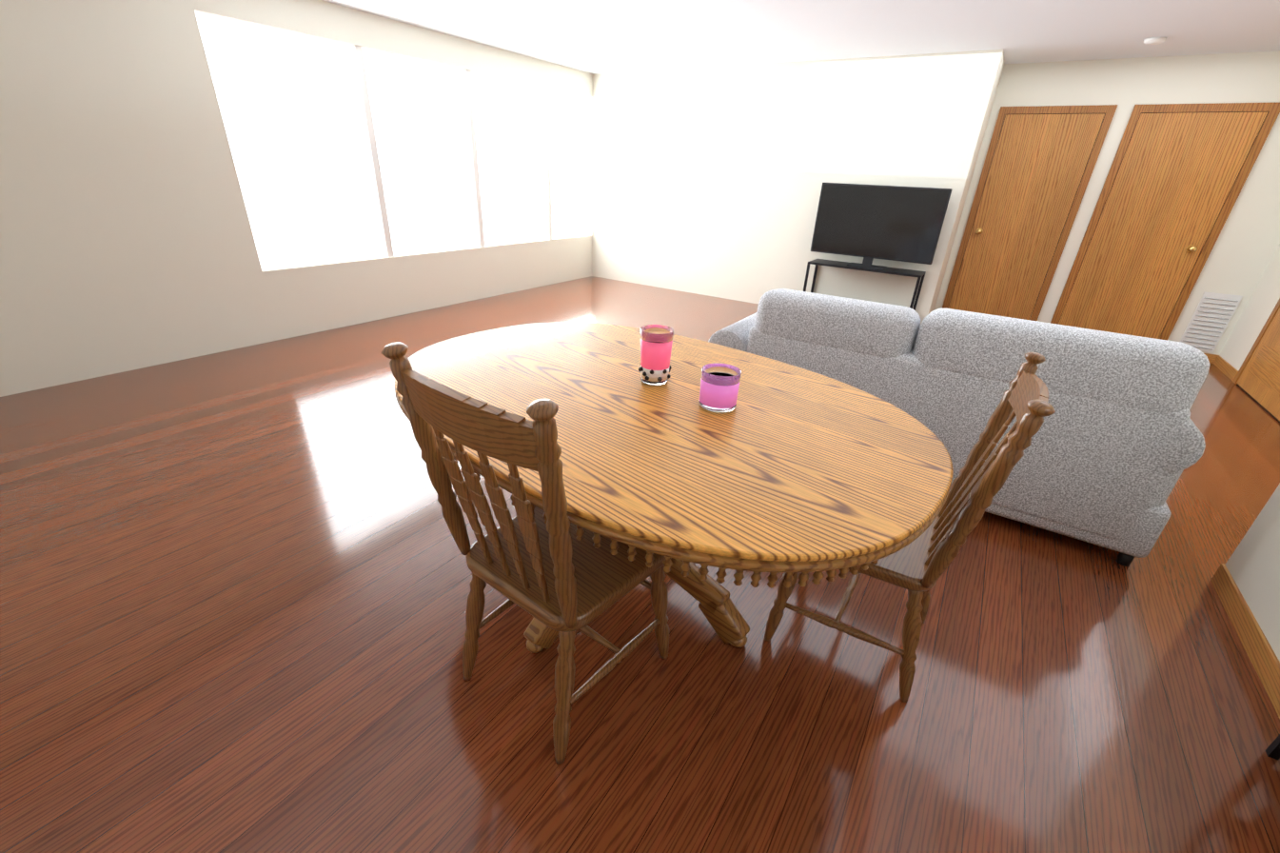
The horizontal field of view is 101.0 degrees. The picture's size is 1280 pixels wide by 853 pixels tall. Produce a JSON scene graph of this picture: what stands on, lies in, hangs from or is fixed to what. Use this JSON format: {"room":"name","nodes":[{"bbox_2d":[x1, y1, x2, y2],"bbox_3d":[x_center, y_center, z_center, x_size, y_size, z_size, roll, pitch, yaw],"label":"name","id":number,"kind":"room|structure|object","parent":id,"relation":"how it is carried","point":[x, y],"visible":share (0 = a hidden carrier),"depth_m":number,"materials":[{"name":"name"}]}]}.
{"room":"living-dining room","nodes":[
{"label":"living-dining room","id":0,"kind":"room"},
{"bbox_2d":[0,0,592,396],"bbox_3d":[-2.316,-2.243,4.782,0.100,2.440,7.400,18,30,28],"label":"wall","id":1,"kind":"structure","parent":0,"point":[126,238],"depth_m":3.49,"materials":[{"name":"beige paint"}]},
{"bbox_2d":[195,12,592,269],"bbox_3d":[-1.741,-2.744,5.520,0.070,1.650,4.500,18,30,28],"label":"window","id":2,"kind":"structure","parent":1,"relation":"in","point":[341,152],"depth_m":4.74,"materials":[{"name":"white glass"}]},
{"bbox_2d":[0,275,1279,852],"bbox_3d":[0.498,-0.195,3.696,6.950,0.060,7.600,18,30,28],"label":"floor","id":3,"kind":"structure","parent":0,"point":[234,588],"depth_m":1.62,"materials":[{"name":"brown wood"}]},
{"bbox_2d":[381,342,669,764],"bbox_3d":[-0.223,0.283,1.385,0.507,1.033,0.526,20,31,32],"label":"dining chair","id":4,"kind":"object","parent":3,"relation":"on","point":[554,573],"visible":0.94,"depth_m":1.23,"materials":[{"name":"brown wood"}]},
{"bbox_2d":[394,322,953,652],"bbox_3d":[-0.013,0.230,1.835,1.764,0.769,1.231,23,32,35],"label":"dining table","id":5,"kind":"object","parent":3,"relation":"on","point":[787,468],"visible":0.75,"depth_m":1.33,"materials":[{"name":"brown wood"}]},
{"bbox_2d":[638,324,673,385],"bbox_3d":[0.050,-0.229,1.702,0.108,0.175,0.108,18,30,28],"label":"jar candle","id":6,"kind":"object","parent":5,"relation":"on","point":[656,350],"visible":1,"depth_m":1.67,"materials":[{"name":"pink glass"}]},
{"bbox_2d":[698,363,741,412],"bbox_3d":[0.234,-0.114,1.553,0.114,0.113,0.114,18,30,28],"label":"candle jar","id":7,"kind":"object","parent":5,"relation":"on","point":[719,385],"visible":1,"depth_m":1.52,"materials":[{"name":"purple glass"}]},
{"bbox_2d":[803,182,952,310],"bbox_3d":[2.330,-1.718,5.393,1.180,1.360,0.344,18,30,28],"label":"television","id":8,"kind":"object","parent":3,"relation":"on","point":[868,223],"visible":0.79,"depth_m":5.22,"materials":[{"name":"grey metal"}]},
{"bbox_2d":[764,351,1055,702],"bbox_3d":[0.754,0.258,1.585,0.502,0.986,0.484,18,30,28],"label":"dining chair","id":9,"kind":"object","parent":3,"relation":"on","point":[917,567],"visible":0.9,"depth_m":1.46,"materials":[{"name":"brown wood"}]},
{"bbox_2d":[708,288,1209,566],"bbox_3d":[1.464,-0.243,2.788,2.015,0.900,0.981,18,30,28],"label":"sofa","id":10,"kind":"object","parent":3,"relation":"on","point":[1114,449],"visible":0.73,"depth_m":2.16,"materials":[{"name":"grey fabric"}]},
{"bbox_2d":[1265,733,1279,760],"bbox_3d":[1.694,0.746,0.973,0.310,0.718,0.725,18,30,28],"label":"shoe rack","id":11,"kind":"object","parent":3,"relation":"on","point":[1272,750],"visible":1,"depth_m":1.45,"materials":[{"name":"black"}]},
{"bbox_2d":[322,0,1279,74],"bbox_3d":[1.631,-2.122,2.021,9.400,0.080,7.600,18,30,28],"label":"ceiling","id":12,"kind":"structure","parent":0,"point":[599,36],"depth_m":4.08,"materials":[{"name":"white paint"}]},
{"bbox_2d":[1143,37,1166,44],"bbox_3d":[3.862,-2.889,3.957,0.130,0.032,0.130,18,30,28],"label":"smoke detector","id":13,"kind":"object","parent":12,"relation":"attached to","point":[1153,41],"visible":1,"depth_m":3.93,"materials":[{"name":"white plastic"}]},
{"bbox_2d":[591,49,1279,354],"bbox_3d":[2.405,-2.488,5.752,6.950,2.440,0.800,18,30,28],"label":"wall","id":14,"kind":"structure","parent":0,"point":[708,181],"depth_m":5.45,"materials":[{"name":"beige paint"}]},
{"bbox_2d":[942,104,1117,320],"bbox_3d":[3.794,-2.014,5.311,0.890,2.090,0.080,18,30,28],"label":"door","id":15,"kind":"structure","parent":14,"relation":"in","point":[1038,167],"depth_m":5.25,"materials":[{"name":"brown wood"}]},
{"bbox_2d":[1050,102,1279,340],"bbox_3d":[4.652,-1.738,4.824,0.920,2.090,0.080,18,30,28],"label":"door","id":16,"kind":"structure","parent":14,"relation":"in","point":[1175,180],"depth_m":4.75,"materials":[{"name":"brown wood"}]},
{"bbox_2d":[1202,352,1216,363],"bbox_3d":[5.171,-0.672,4.975,0.360,0.085,0.019,18,30,28],"label":"baseboard","id":17,"kind":"structure","parent":14,"relation":"attached to","point":[1211,357],"depth_m":4.90,"materials":[{"name":"brown wood"}]},
{"bbox_2d":[1180,291,1242,352],"bbox_3d":[5.205,-0.950,4.824,0.250,0.520,0.018,18,30,28],"label":"air vent","id":18,"kind":"object","parent":14,"relation":"in","point":[1210,321],"visible":0.94,"depth_m":4.82,"materials":[{"name":"white metal"}]},
{"bbox_2d":[1219,243,1279,370],"bbox_3d":[4.291,-0.945,2.746,0.100,2.440,4.200,18,30,28],"label":"wall","id":19,"kind":"structure","parent":0,"point":[1255,314],"depth_m":4.47,"materials":[{"name":"beige paint"}]},
{"bbox_2d":[1212,354,1238,380],"bbox_3d":[5.181,-0.523,4.668,0.011,0.085,0.579,18,30,28],"label":"baseboard","id":20,"kind":"structure","parent":19,"relation":"attached to","point":[1228,369],"depth_m":4.65,"materials":[{"name":"brown wood"}]},
{"bbox_2d":[1232,297,1279,421],"bbox_3d":[4.512,-1.005,3.294,0.080,2.090,1.840,18,30,28],"label":"double closet door","id":21,"kind":"structure","parent":19,"relation":"in","point":[1257,378],"depth_m":4.07,"materials":[{"name":"brown wood"}]},
{"bbox_2d":[1225,483,1279,577],"bbox_3d":[3.769,0.006,0.727,3.440,2.440,0.110,18,30,28],"label":"wall","id":22,"kind":"structure","parent":0,"point":[1272,504],"depth_m":1.97,"materials":[{"name":"beige paint"}]},
{"bbox_2d":[1233,506,1279,661],"bbox_3d":[2.438,-0.192,1.005,0.840,2.440,0.760,18,30,28],"label":"wall","id":23,"kind":"structure","parent":0,"point":[1252,564],"depth_m":1.84,"materials":[{"name":"beige paint"}]},
{"bbox_2d":[1210,563,1279,718],"bbox_3d":[2.064,0.732,1.766,0.011,0.085,0.878,18,30,28],"label":"baseboard","id":24,"kind":"structure","parent":23,"relation":"attached to","point":[1260,652],"depth_m":1.80,"materials":[{"name":"brown wood"}]}
]}

